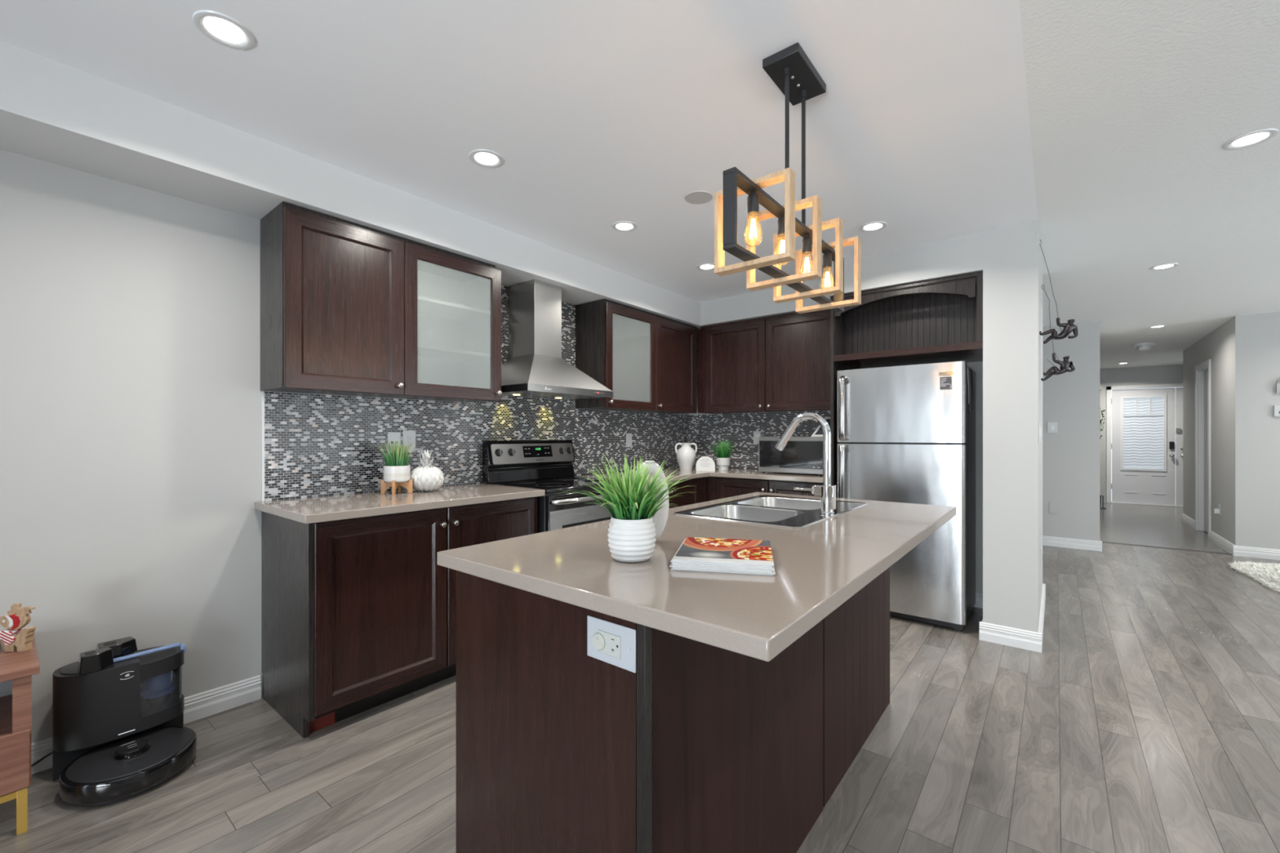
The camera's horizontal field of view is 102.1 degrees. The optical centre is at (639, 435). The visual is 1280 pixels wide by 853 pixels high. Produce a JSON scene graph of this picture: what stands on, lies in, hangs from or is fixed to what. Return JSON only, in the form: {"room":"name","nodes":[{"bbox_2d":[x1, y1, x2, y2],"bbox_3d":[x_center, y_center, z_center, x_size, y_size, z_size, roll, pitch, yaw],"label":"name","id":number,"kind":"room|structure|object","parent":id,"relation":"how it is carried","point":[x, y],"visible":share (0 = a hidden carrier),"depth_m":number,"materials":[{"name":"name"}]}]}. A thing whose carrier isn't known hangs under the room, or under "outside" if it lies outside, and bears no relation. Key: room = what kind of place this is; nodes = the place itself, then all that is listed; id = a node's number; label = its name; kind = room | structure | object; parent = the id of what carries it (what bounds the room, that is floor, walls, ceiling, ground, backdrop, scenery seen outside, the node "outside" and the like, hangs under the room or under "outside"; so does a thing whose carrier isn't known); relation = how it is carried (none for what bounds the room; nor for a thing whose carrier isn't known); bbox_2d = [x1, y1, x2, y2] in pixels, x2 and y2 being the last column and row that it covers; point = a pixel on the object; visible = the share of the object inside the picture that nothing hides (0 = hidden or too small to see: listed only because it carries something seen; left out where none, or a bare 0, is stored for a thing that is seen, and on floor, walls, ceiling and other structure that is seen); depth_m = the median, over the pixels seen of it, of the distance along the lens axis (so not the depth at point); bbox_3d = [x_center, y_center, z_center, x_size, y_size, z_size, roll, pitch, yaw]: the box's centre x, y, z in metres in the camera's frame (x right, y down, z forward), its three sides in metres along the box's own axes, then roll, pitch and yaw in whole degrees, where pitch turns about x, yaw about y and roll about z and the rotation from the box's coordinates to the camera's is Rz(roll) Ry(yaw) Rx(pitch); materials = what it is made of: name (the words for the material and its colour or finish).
{"room":"kitchen","nodes":[
{"label":"kitchen","id":0,"kind":"room"},
{"bbox_2d":[0,149,688,743],"bbox_3d":[-1.890,0.000,2.355,0.128,2.440,7.700,0,0,39],"label":"wall","id":1,"kind":"structure","parent":0,"point":[131,393],"depth_m":2.15,"materials":[{"name":"grey paint"}]},
{"bbox_2d":[31,675,261,774],"bbox_3d":[-2.946,1.167,0.940,0.017,0.105,3.770,0,0,39],"label":"baseboard","id":2,"kind":"structure","parent":1,"relation":"attached to","point":[208,703],"depth_m":2.26,"materials":[{"name":"white"}]},
{"bbox_2d":[261,391,264,501],"bbox_3d":[-1.761,0.050,2.418,0.010,0.510,0.010,0,0,39],"label":"trim","id":3,"kind":"structure","parent":1,"relation":"attached to","point":[262,393],"depth_m":2.42,"materials":[{"name":"white"}]},
{"bbox_2d":[260,201,502,402],"bbox_3d":[-1.281,-0.605,2.727,0.354,0.800,1.107,0,0,39],"label":"upper cabinet","id":4,"kind":"object","parent":1,"relation":"attached to","point":[348,308],"visible":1,"depth_m":2.49,"materials":[{"name":"brown wood"}]},
{"bbox_2d":[417,295,490,321],"bbox_3d":[-1.140,-0.719,2.936,0.305,0.018,0.509,0,0,39],"label":"shelf","id":5,"kind":"object","parent":4,"relation":"attached to","point":[427,308],"depth_m":2.97,"materials":[{"name":"white"}]},
{"bbox_2d":[417,343,490,362],"bbox_3d":[-1.140,-0.469,2.936,0.305,0.018,0.509,0,0,39],"label":"shelf","id":6,"kind":"object","parent":4,"relation":"attached to","point":[424,352],"depth_m":2.96,"materials":[{"name":"white"}]},
{"bbox_2d":[387,432,400,453],"bbox_3d":[-1.373,0.039,2.892,0.004,0.118,0.072,0,0,39],"label":"switch plate","id":7,"kind":"object","parent":1,"relation":"attached to","point":[393,436],"visible":0.62,"depth_m":2.89,"materials":[{"name":"grey plastic"}]},
{"bbox_2d":[403,430,415,452],"bbox_3d":[-1.318,0.031,2.959,0.004,0.122,0.074,0,0,39],"label":"wall outlet","id":8,"kind":"object","parent":1,"relation":"attached to","point":[408,436],"visible":0.84,"depth_m":2.96,"materials":[{"name":"grey plastic"}]},
{"bbox_2d":[501,279,613,400],"bbox_3d":[-0.604,-0.636,3.477,0.468,0.741,0.750,0,0,39],"label":"range hood","id":9,"kind":"object","parent":1,"relation":"attached to","point":[535,366],"visible":0.96,"depth_m":3.39,"materials":[{"name":"metal"}]},
{"bbox_2d":[626,433,631,447],"bbox_3d":[-0.094,0.038,4.478,0.007,0.120,0.076,0,0,39],"label":"switch plate","id":10,"kind":"object","parent":1,"relation":"attached to","point":[628,436],"visible":1,"depth_m":4.47,"materials":[{"name":"grey plastic"}]},
{"bbox_2d":[575,298,696,413],"bbox_3d":[0.033,-0.605,4.359,0.354,0.800,1.248,0,0,39],"label":"upper cabinet","id":11,"kind":"object","parent":1,"relation":"attached to","point":[647,360],"visible":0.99,"depth_m":4.08,"materials":[{"name":"brown wood"}]},
{"bbox_2d":[0,40,982,334],"bbox_3d":[-0.889,-1.107,1.476,2.549,0.225,7.585,0,0,39],"label":"ceiling soffit","id":12,"kind":"structure","parent":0,"point":[51,111],"depth_m":2.21,"materials":[{"name":"white paint"}]},
{"bbox_2d":[0,0,1279,369],"bbox_3d":[3.506,-1.245,3.468,7.100,0.050,16.200,0,0,39],"label":"ceiling","id":13,"kind":"structure","parent":0,"point":[1106,125],"depth_m":1.98,"materials":[{"name":"white paint"}]},
{"bbox_2d":[192,9,255,48],"bbox_3d":[-1.248,-1.217,1.556,0.148,0.006,0.148,0,0,39],"label":"recessed light","id":14,"kind":"object","parent":13,"relation":"in","point":[224,33],"visible":1,"depth_m":1.55,"materials":[{"name":"white"}]},
{"bbox_2d":[203,17,244,43],"bbox_3d":[-1.248,-1.218,1.556,0.098,0.001,0.098,0,0,39],"label":"diffuser","id":15,"kind":"object","parent":14,"relation":"attached to","point":[223,29],"depth_m":1.56,"materials":[{"name":"plastic"}]},
{"bbox_2d":[468,149,503,167],"bbox_3d":[-0.675,-1.217,2.276,0.148,0.006,0.148,0,0,39],"label":"recessed light","id":16,"kind":"object","parent":13,"relation":"in","point":[484,157],"visible":1,"depth_m":2.27,"materials":[{"name":"white"}]},
{"bbox_2d":[475,152,497,164],"bbox_3d":[-0.675,-1.218,2.276,0.098,0.001,0.098,0,0,39],"label":"diffuser","id":17,"kind":"object","parent":16,"relation":"attached to","point":[482,157],"depth_m":2.28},
{"bbox_2d":[612,221,637,231],"bbox_3d":[-0.090,-1.217,3.012,0.148,0.006,0.148,0,0,39],"label":"recessed light","id":18,"kind":"object","parent":13,"relation":"in","point":[623,226],"visible":1,"depth_m":3.01,"materials":[{"name":"white"}]},
{"bbox_2d":[616,222,632,230],"bbox_3d":[-0.090,-1.218,3.012,0.098,0.001,0.098,0,0,39],"label":"diffuser","id":19,"kind":"object","parent":18,"relation":"attached to","point":[624,226],"depth_m":3.01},
{"bbox_2d":[684,190,712,204],"bbox_3d":[0.300,-1.218,2.647,0.144,0.004,0.144,0,0,39],"label":"ceiling speaker","id":20,"kind":"object","parent":13,"relation":"attached to","point":[700,197],"visible":1,"depth_m":2.64,"materials":[{"name":"grey"}]},
{"bbox_2d":[697,262,714,270],"bbox_3d":[0.483,-1.217,3.732,0.148,0.006,0.148,0,0,39],"label":"recessed light","id":21,"kind":"object","parent":13,"relation":"in","point":[708,266],"visible":0.9,"depth_m":3.72,"materials":[{"name":"white"}]},
{"bbox_2d":[714,42,861,313],"bbox_3d":[0.521,-0.854,1.737,0.236,0.732,0.904,0,0,39],"label":"pendant lamp","id":22,"kind":"object","parent":13,"relation":"hanging from","point":[790,68],"visible":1,"depth_m":1.65,"materials":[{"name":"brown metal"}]},
{"bbox_2d":[744,191,762,247],"bbox_3d":[0.327,-0.626,1.496,0.051,0.156,0.051,0,0,39],"label":"bulb","id":23,"kind":"object","parent":22,"relation":"attached to","point":[753,200],"depth_m":1.49,"materials":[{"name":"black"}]},
{"bbox_2d":[774,215,788,265],"bbox_3d":[0.457,-0.626,1.657,0.051,0.156,0.051,0,0,39],"label":"bulb","id":24,"kind":"object","parent":22,"relation":"attached to","point":[780,222],"depth_m":1.65,"materials":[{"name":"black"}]},
{"bbox_2d":[799,235,812,273],"bbox_3d":[0.586,-0.626,1.818,0.051,0.156,0.051,0,0,39],"label":"socket","id":25,"kind":"object","parent":22,"relation":"attached to","point":[807,239],"depth_m":1.81,"materials":[{"name":"black"}]},
{"bbox_2d":[820,251,834,288],"bbox_3d":[0.716,-0.626,1.979,0.051,0.156,0.051,0,0,39],"label":"socket","id":26,"kind":"object","parent":22,"relation":"attached to","point":[827,257],"depth_m":1.97,"materials":[{"name":"black"}]},
{"bbox_2d":[859,221,887,231],"bbox_3d":[1.357,-1.217,3.015,0.148,0.006,0.148,0,0,39],"label":"recessed light","id":27,"kind":"object","parent":13,"relation":"in","point":[873,226],"visible":1,"depth_m":3.01,"materials":[{"name":"white"}]},
{"bbox_2d":[863,223,882,230],"bbox_3d":[1.357,-1.218,3.015,0.098,0.001,0.098,0,0,39],"label":"diffuser","id":28,"kind":"object","parent":27,"relation":"attached to","point":[872,226],"depth_m":3.01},
{"bbox_2d":[1132,342,1155,351],"bbox_3d":[6.684,-1.177,6.867,0.220,0.085,0.220,0,0,39],"label":"smoke detector","id":29,"kind":"object","parent":13,"relation":"attached to","point":[1141,346],"visible":1,"depth_m":6.82,"materials":[{"name":"white"}]},
{"bbox_2d":[1149,262,1178,270],"bbox_3d":[3.773,-1.217,3.728,0.148,0.006,0.148,0,0,39],"label":"recessed light","id":30,"kind":"object","parent":13,"relation":"in","point":[1164,266],"visible":1,"depth_m":3.72,"materials":[{"name":"white"}]},
{"bbox_2d":[1154,264,1173,268],"bbox_3d":[3.773,-1.218,3.728,0.098,0.001,0.098,0,0,39],"label":"diffuser","id":31,"kind":"object","parent":30,"relation":"attached to","point":[1167,265],"depth_m":3.72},
{"bbox_2d":[1222,128,1279,149],"bbox_3d":[2.508,-1.217,2.128,0.148,0.006,0.148,0,0,39],"label":"recessed light","id":32,"kind":"object","parent":13,"relation":"in","point":[1247,140],"visible":1,"depth_m":2.12,"materials":[{"name":"white"}]},
{"bbox_2d":[1232,132,1269,146],"bbox_3d":[2.508,-1.218,2.128,0.098,0.001,0.098,0,0,39],"label":"diffuser","id":33,"kind":"object","parent":32,"relation":"attached to","point":[1251,139],"depth_m":2.13,"materials":[{"name":"plastic"}]},
{"bbox_2d":[0,502,1279,852],"bbox_3d":[3.506,1.245,3.468,7.100,0.050,16.200,0,0,39],"label":"floor","id":34,"kind":"structure","parent":0,"point":[1146,718],"depth_m":1.99,"materials":[{"name":"grey laminate"}]},
{"bbox_2d":[0,635,39,835],"bbox_3d":[-2.480,0.968,1.184,0.427,0.505,1.434,0,0,39],"label":"wooden side table","id":35,"kind":"object","parent":34,"relation":"on","point":[17,668],"visible":0.96,"depth_m":1.59,"materials":[{"name":"brown wood"}]},
{"bbox_2d":[0,694,12,735],"bbox_3d":[-2.489,0.921,1.186,0.389,0.014,1.368,0,0,39],"label":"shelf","id":36,"kind":"object","parent":35,"relation":"attached to","point":[6,700],"depth_m":1.70,"materials":[{"name":"brown wood"}]},
{"bbox_2d":[0,603,35,652],"bbox_3d":[-2.075,0.636,1.722,0.114,0.157,0.032,0,0,-3],"label":"reindeer figurine","id":37,"kind":"object","parent":35,"relation":"on","point":[15,638],"visible":1,"depth_m":1.71,"materials":[{"name":"brown wood"}]},
{"bbox_2d":[52,636,186,781],"bbox_3d":[-1.965,0.999,1.968,0.202,0.442,0.354,0,0,39],"label":"station","id":38,"kind":"object","parent":34,"relation":"on","point":[98,699],"visible":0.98,"depth_m":1.88,"materials":[{"name":"black"}]},
{"bbox_2d":[58,726,196,807],"bbox_3d":[-1.819,1.163,1.856,0.351,0.105,0.351,0,0,39],"label":"robot vacuum","id":39,"kind":"object","parent":34,"relation":"on","point":[135,764],"visible":0.99,"depth_m":1.79,"materials":[{"name":"black plastic"}]},
{"bbox_2d":[261,497,537,738],"bbox_3d":[-1.160,0.780,2.679,0.616,0.880,1.170,0,0,39],"label":"base cabinet","id":40,"kind":"object","parent":34,"relation":"on","point":[358,615],"visible":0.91,"depth_m":2.27,"materials":[{"name":"brown wood"}]},
{"bbox_2d":[254,483,545,524],"bbox_3d":[-1.158,0.323,2.658,0.632,0.035,1.200,0,0,39],"label":"countertop","id":41,"kind":"structure","parent":40,"relation":"on","point":[340,507],"depth_m":2.40,"materials":[{"name":"beige stone"}]},
{"bbox_2d":[380,479,413,495],"bbox_3d":[-1.281,0.267,2.728,0.118,0.075,0.118,0,0,32],"label":"plant stand","id":42,"kind":"object","parent":41,"relation":"on","point":[384,486],"visible":0.91,"depth_m":2.71,"materials":[{"name":"brown wood"}]},
{"bbox_2d":[377,439,416,482],"bbox_3d":[-1.276,0.129,2.723,0.155,0.226,0.190,0,0,39],"label":"potted grass","id":43,"kind":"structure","parent":42,"relation":"on","point":[397,469],"depth_m":2.69,"materials":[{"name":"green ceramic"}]},
{"bbox_2d":[383,465,409,482],"bbox_3d":[-1.281,0.200,2.728,0.128,0.086,0.128,0,0,39],"label":"pot","id":44,"kind":"object","parent":43,"relation":"attached to","point":[398,473],"depth_m":2.68,"materials":[{"name":"white ceramic"}]},
{"bbox_2d":[408,449,444,491],"bbox_3d":[-1.170,0.189,2.835,0.180,0.232,0.181,0,0,39],"label":"ornament","id":45,"kind":"object","parent":41,"relation":"on","point":[425,477],"visible":0.97,"depth_m":2.78,"materials":[{"name":"white ceramic"}]},
{"bbox_2d":[482,440,623,533],"bbox_3d":[-0.504,0.610,3.405,0.707,1.160,0.770,0,0,39],"label":"electric range","id":46,"kind":"object","parent":34,"relation":"on","point":[547,465],"visible":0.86,"depth_m":3.34,"materials":[{"name":"black metal"}]},
{"bbox_2d":[485,475,623,493],"bbox_3d":[-0.515,0.315,3.413,0.605,0.024,0.770,0,0,39],"label":"cooktop","id":47,"kind":"object","parent":46,"relation":"in","point":[551,484],"depth_m":3.28,"materials":[{"name":"black"}]},
{"bbox_2d":[456,567,889,852],"bbox_3d":[0.326,0.780,1.876,0.658,0.879,1.828,0,0,39],"label":"kitchen island","id":48,"kind":"object","parent":34,"relation":"on","point":[704,748],"visible":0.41,"depth_m":1.20,"materials":[{"name":"brown"}]},
{"bbox_2d":[586,615,635,673],"bbox_3d":[-0.060,0.404,1.004,0.126,0.081,0.013,0,0,39],"label":"wall outlet","id":49,"kind":"object","parent":48,"relation":"attached to","point":[612,643],"visible":1,"depth_m":1.00,"materials":[{"name":"grey"}]},
{"bbox_2d":[597,629,620,659],"bbox_3d":[-0.061,0.406,1.007,0.060,0.043,0.002,0,0,39],"label":"receptacle","id":50,"kind":"object","parent":49,"relation":"attached to","point":[608,640],"depth_m":1.01,"materials":[{"name":"white"}]},
{"bbox_2d":[436,492,956,662],"bbox_3d":[0.414,0.323,1.794,0.932,0.035,1.866,0,0,39],"label":"island countertop","id":51,"kind":"structure","parent":48,"relation":"on","point":[819,566],"depth_m":1.17,"materials":[{"name":"beige stone"}]},
{"bbox_2d":[561,453,697,562],"bbox_3d":[-0.019,0.174,1.279,0.300,0.260,0.306,0,0,39],"label":"potted grass","id":52,"kind":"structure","parent":51,"relation":"on","point":[632,535],"depth_m":1.24,"materials":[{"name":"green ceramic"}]},
{"bbox_2d":[607,516,656,562],"bbox_3d":[-0.020,0.253,1.283,0.120,0.104,0.120,0,0,39],"label":"pot","id":53,"kind":"object","parent":52,"relation":"attached to","point":[631,539],"depth_m":1.24,"materials":[{"name":"white ceramic"}]},
{"bbox_2d":[635,460,669,538],"bbox_3d":[0.028,0.188,1.497,0.113,0.233,0.045,0,0,-1],"label":"ring vase","id":54,"kind":"object","parent":51,"relation":"on","point":[660,518],"visible":0.38,"depth_m":1.48,"materials":[{"name":"grey ceramic"}]},
{"bbox_2d":[671,567,773,575],"bbox_3d":[0.209,0.303,1.283,0.226,0.002,0.270,0,0,12],"label":"magazine","id":55,"kind":"object","parent":51,"relation":"on","point":[671,567],"visible":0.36,"depth_m":1.15,"materials":[{"name":"grey paper"}]},
{"bbox_2d":[672,567,775,574],"bbox_3d":[0.212,0.300,1.281,0.226,0.002,0.270,0,0,12],"label":"magazine","id":56,"kind":"object","parent":55,"relation":"on","point":[677,568],"visible":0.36,"depth_m":1.15,"materials":[{"name":"grey paper"}]},
{"bbox_2d":[669,563,772,573],"bbox_3d":[0.207,0.298,1.285,0.226,0.002,0.270,0,0,13],"label":"magazine","id":57,"kind":"object","parent":56,"relation":"on","point":[671,565],"visible":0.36,"depth_m":1.15,"materials":[{"name":"grey paper"}]},
{"bbox_2d":[672,564,774,570],"bbox_3d":[0.212,0.295,1.289,0.226,0.002,0.270,0,0,12],"label":"magazine","id":58,"kind":"object","parent":57,"relation":"on","point":[679,565],"visible":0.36,"depth_m":1.16,"materials":[{"name":"grey paper"}]},
{"bbox_2d":[671,562,773,569],"bbox_3d":[0.212,0.292,1.292,0.226,0.002,0.270,0,0,13],"label":"magazine","id":59,"kind":"object","parent":58,"relation":"on","point":[680,563],"visible":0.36,"depth_m":1.16,"materials":[{"name":"grey paper"}]},
{"bbox_2d":[671,538,772,567],"bbox_3d":[0.209,0.289,1.298,0.226,0.002,0.270,0,0,12],"label":"magazine","id":60,"kind":"object","parent":59,"relation":"on","point":[672,561],"visible":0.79,"depth_m":1.17,"materials":[{"name":"grey paper"}]},
{"bbox_2d":[672,537,773,565],"bbox_3d":[0.214,0.286,1.300,0.226,0.003,0.270,0,0,12],"label":"magazine","id":61,"kind":"object","parent":60,"relation":"on","point":[730,551],"visible":1,"depth_m":1.28,"materials":[{"name":"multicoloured paper"}]},
{"bbox_2d":[672,494,867,528],"bbox_3d":[0.572,0.384,2.166,0.518,0.168,0.812,0,0,39],"label":"sink","id":62,"kind":"object","parent":51,"relation":"in","point":[796,513],"visible":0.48,"depth_m":2.19,"materials":[{"name":"grey"}]},
{"bbox_2d":[774,412,835,514],"bbox_3d":[0.657,0.104,2.077,0.242,0.395,0.053,0,0,39],"label":"faucet","id":63,"kind":"object","parent":51,"relation":"on","point":[827,491],"visible":1,"depth_m":2.01,"materials":[{"name":"silver metal"}]},
{"bbox_2d":[647,476,707,508],"bbox_3d":[0.221,0.782,4.382,0.600,0.875,1.635,0,0,39],"label":"base cabinet","id":64,"kind":"object","parent":34,"relation":"on","point":[700,485],"visible":0.16,"depth_m":4.18,"materials":[{"name":"brown wood"}]},
{"bbox_2d":[574,466,822,484],"bbox_3d":[0.614,0.323,4.066,1.626,0.035,1.648,0,0,39],"label":"countertop","id":65,"kind":"structure","parent":64,"relation":"on","point":[751,473],"depth_m":4.12,"materials":[{"name":"beige stone"}]},
{"bbox_2d":[675,442,697,471],"bbox_3d":[0.408,0.182,4.588,0.173,0.245,0.173,0,0,39],"label":"vase","id":66,"kind":"object","parent":65,"relation":"on","point":[686,455],"visible":1,"depth_m":4.53,"materials":[{"name":"grey ceramic"}]},
{"bbox_2d":[695,456,715,471],"bbox_3d":[0.566,0.241,4.475,0.164,0.127,0.025,0,0,8],"label":"sign","id":67,"kind":"object","parent":65,"relation":"on","point":[704,463],"visible":1,"depth_m":4.47,"materials":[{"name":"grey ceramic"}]},
{"bbox_2d":[706,440,736,471],"bbox_3d":[0.743,0.164,4.555,0.280,0.281,0.286,0,0,-12],"label":"potted grass","id":68,"kind":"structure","parent":65,"relation":"on","point":[722,461],"depth_m":4.53,"materials":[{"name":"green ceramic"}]},
{"bbox_2d":[758,436,822,475],"bbox_3d":[1.308,0.156,4.246,0.530,0.296,0.405,0,0,39],"label":"microwave oven","id":69,"kind":"object","parent":65,"relation":"on","point":[801,455],"visible":0.71,"depth_m":4.07,"materials":[{"name":"grey"}]},
{"bbox_2d":[810,417,830,436],"bbox_3d":[1.515,-0.072,4.189,0.225,0.166,0.126,0,0,39],"label":"photo frame","id":70,"kind":"object","parent":69,"relation":"on","point":[819,432],"visible":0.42,"depth_m":4.21,"materials":[{"name":"white"}]},
{"bbox_2d":[815,418,830,434],"bbox_3d":[1.518,-0.073,4.185,0.180,0.129,0.096,0,0,39],"label":"picture","id":71,"kind":"object","parent":70,"relation":"attached to","point":[819,430],"depth_m":4.21,"materials":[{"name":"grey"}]},
{"bbox_2d":[707,476,822,501],"bbox_3d":[1.148,0.782,4.285,1.066,0.875,0.623,0,0,39],"label":"base cabinet","id":72,"kind":"object","parent":34,"relation":"on","point":[718,487],"visible":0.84,"depth_m":4.15,"materials":[{"name":"brown wood"}]},
{"bbox_2d":[836,360,975,631],"bbox_3d":[1.869,0.380,3.638,0.779,1.680,0.708,0,0,39],"label":"refrigerator","id":73,"kind":"object","parent":34,"relation":"on","point":[905,433],"visible":0.77,"depth_m":3.35,"materials":[{"name":"grey"}]},
{"bbox_2d":[967,366,973,412],"bbox_3d":[2.125,-0.295,3.334,0.013,0.280,0.201,0,0,39],"label":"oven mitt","id":74,"kind":"object","parent":73,"relation":"hanging from","point":[969,370],"visible":1,"depth_m":3.33,"materials":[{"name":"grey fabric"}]},
{"bbox_2d":[830,271,982,497],"bbox_3d":[1.914,0.114,3.657,0.909,2.213,0.654,0,0,39],"label":"surround","id":75,"kind":"object","parent":34,"relation":"on","point":[942,322],"visible":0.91,"depth_m":3.56,"materials":[{"name":"brown wood"}]},
{"bbox_2d":[833,341,982,368],"bbox_3d":[1.923,-0.549,3.650,0.886,0.042,0.654,0,0,39],"label":"shelf","id":76,"kind":"object","parent":75,"relation":"attached to","point":[971,352],"depth_m":3.51,"materials":[{"name":"brown wood"}]},
{"bbox_2d":[1099,408,1106,509],"bbox_3d":[7.641,0.363,8.742,0.364,1.714,0.368,0,0,39],"label":"artificial tree","id":77,"kind":"object","parent":34,"relation":"on","point":[1100,408],"visible":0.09,"depth_m":8.65,"materials":[{"name":"brown plant"}]},
{"bbox_2d":[1102,541,1231,555],"bbox_3d":[5.682,1.227,5.645,1.060,0.026,0.050,0,0,39],"label":"trim","id":78,"kind":"structure","parent":34,"relation":"on","point":[1102,541],"depth_m":5.60,"materials":[{"name":"grey"}]},
{"bbox_2d":[1228,560,1279,592],"bbox_3d":[5.647,1.188,4.001,1.256,0.062,1.742,0,0,33],"label":"sheepskin rug","id":79,"kind":"object","parent":34,"relation":"on","point":[1267,574],"visible":1,"depth_m":4.53,"materials":[{"name":"fur"}]},
{"bbox_2d":[715,457,730,471],"bbox_3d":[0.734,0.248,4.569,0.124,0.112,0.124,0,0,39],"label":"pot","id":80,"kind":"object","parent":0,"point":[722,464],"depth_m":4.52,"materials":[{"name":"grey ceramic"}]},
{"bbox_2d":[688,334,982,592],"bbox_3d":[1.522,0.000,4.473,2.549,2.440,0.123,0,0,39],"label":"wall","id":81,"kind":"structure","parent":0,"point":[704,430],"depth_m":4.76,"materials":[{"name":"tile"}]},
{"bbox_2d":[753,431,761,444],"bbox_3d":[1.070,0.017,4.736,0.085,0.117,0.032,0,0,39],"label":"wall outlet","id":82,"kind":"object","parent":81,"relation":"attached to","point":[756,433],"visible":0.74,"depth_m":4.75,"materials":[{"name":"grey plastic"}]},
{"bbox_2d":[697,309,830,413],"bbox_3d":[1.138,-0.605,4.476,1.322,0.800,0.351,0,0,39],"label":"upper cabinet","id":83,"kind":"object","parent":81,"relation":"attached to","point":[777,363],"visible":0.94,"depth_m":4.36,"materials":[{"name":"brown wood"}]},
{"bbox_2d":[973,591,982,622],"bbox_3d":[1.921,1.167,3.643,0.888,0.105,0.685,0,0,39],"label":"baseboard","id":84,"kind":"structure","parent":81,"relation":"attached to","point":[979,596],"depth_m":3.67,"materials":[{"name":"white"}]},
{"bbox_2d":[982,220,1042,632],"bbox_3d":[2.546,0.000,3.503,0.262,2.440,1.250,0,0,39],"label":"wall","id":85,"kind":"structure","parent":0,"point":[1012,268],"depth_m":3.02,"materials":[{"name":"grey paint"}]},
{"bbox_2d":[978,583,1045,653],"bbox_3d":[2.546,1.167,3.503,0.296,0.105,1.284,0,0,39],"label":"baseboard","id":86,"kind":"structure","parent":85,"relation":"attached to","point":[995,633],"depth_m":3.02,"materials":[{"name":"white"}]},
{"bbox_2d":[1040,284,1075,381],"bbox_3d":[2.565,-0.643,3.179,0.165,0.602,0.057,0,0,39],"label":"sculpture","id":87,"kind":"object","parent":85,"relation":"attached to","point":[1065,364],"visible":1,"depth_m":3.16,"materials":[{"name":"brown metal"}]},
{"bbox_2d":[1039,240,1078,343],"bbox_3d":[2.522,-0.884,3.123,0.186,0.642,0.066,0,0,39],"label":"sculpture","id":88,"kind":"object","parent":85,"relation":"attached to","point":[1068,327],"visible":0.99,"depth_m":3.10,"materials":[{"name":"brown metal"}]},
{"bbox_2d":[1042,320,1099,541],"bbox_3d":[4.853,0.000,6.697,1.550,2.440,1.880,0,0,39],"label":"wall","id":89,"kind":"structure","parent":0,"point":[1070,455],"depth_m":5.62,"materials":[{"name":"grey paint"}]},
{"bbox_2d":[1047,422,1057,432],"bbox_3d":[4.557,-0.092,5.720,0.085,0.120,0.012,0,0,39],"label":"light switch","id":90,"kind":"object","parent":89,"relation":"attached to","point":[1051,426],"visible":1,"depth_m":5.72,"materials":[{"name":"grey plastic"}]},
{"bbox_2d":[1048,502,1059,513],"bbox_3d":[4.571,0.792,5.712,0.085,0.125,0.006,0,0,39],"label":"wall outlet","id":91,"kind":"object","parent":89,"relation":"in","point":[1054,507],"visible":1,"depth_m":5.71,"materials":[{"name":"grey paint"}]},
{"bbox_2d":[1042,535,1102,551],"bbox_3d":[4.862,1.167,6.679,1.547,0.105,1.897,0,0,39],"label":"baseboard","id":92,"kind":"structure","parent":89,"relation":"attached to","point":[1085,544],"depth_m":5.61,"materials":[{"name":"white"}]},
{"bbox_2d":[1099,364,1182,502],"bbox_3d":[7.109,0.000,7.307,4.700,2.440,5.420,0,0,39],"label":"wall","id":93,"kind":"structure","parent":0,"point":[1171,374],"depth_m":9.33,"materials":[{"name":"grey paint"}]},
{"bbox_2d":[1106,382,1182,506],"bbox_3d":[9.288,0.160,8.858,1.950,2.120,0.152,0,0,39],"label":"door","id":94,"kind":"structure","parent":93,"relation":"in","point":[1144,433],"depth_m":9.16,"materials":[{"name":"white"}]},
{"bbox_2d":[1123,396,1163,468],"bbox_3d":[8.923,-0.050,9.182,0.515,1.250,0.005,0,0,39],"label":"blind","id":95,"kind":"object","parent":94,"relation":"attached to","point":[1143,416],"depth_m":9.18,"materials":[{"name":"grey"}]},
{"bbox_2d":[1182,314,1253,546],"bbox_3d":[6.981,0.000,6.319,0.120,2.440,2.800,0,0,39],"label":"wall","id":96,"kind":"structure","parent":0,"point":[1229,347],"depth_m":5.52,"materials":[{"name":"grey paint"}]},
{"bbox_2d":[1195,359,1211,538],"bbox_3d":[7.016,0.158,6.375,0.137,2.125,0.800,0,0,39],"label":"door","id":97,"kind":"structure","parent":96,"relation":"in","point":[1202,376],"depth_m":6.63,"materials":[{"name":"white"}]},
{"bbox_2d":[1181,513,1234,555],"bbox_3d":[6.928,1.167,6.362,0.017,0.105,2.800,0,0,39],"label":"baseboard","id":98,"kind":"structure","parent":96,"relation":"attached to","point":[1216,539],"depth_m":5.85,"materials":[{"name":"white"}]},
{"bbox_2d":[1253,311,1279,549],"bbox_3d":[7.189,0.000,4.432,2.570,2.440,0.120,0,0,39],"label":"wall","id":99,"kind":"structure","parent":0,"point":[1266,326],"depth_m":5.14,"materials":[{"name":"grey paint"}]},
{"bbox_2d":[1232,545,1279,559],"bbox_3d":[7.046,1.167,4.459,2.587,0.105,0.017,0,0,39],"label":"baseboard","id":100,"kind":"structure","parent":99,"relation":"attached to","point":[1240,551],"depth_m":5.17,"materials":[{"name":"white"}]},
{"bbox_2d":[1273,404,1279,416],"bbox_3d":[6.289,-0.245,5.061,0.120,0.110,0.027,0,0,39],"label":"thermostat","id":101,"kind":"object","parent":99,"relation":"attached to","point":[1276,408],"visible":1,"depth_m":5.08,"materials":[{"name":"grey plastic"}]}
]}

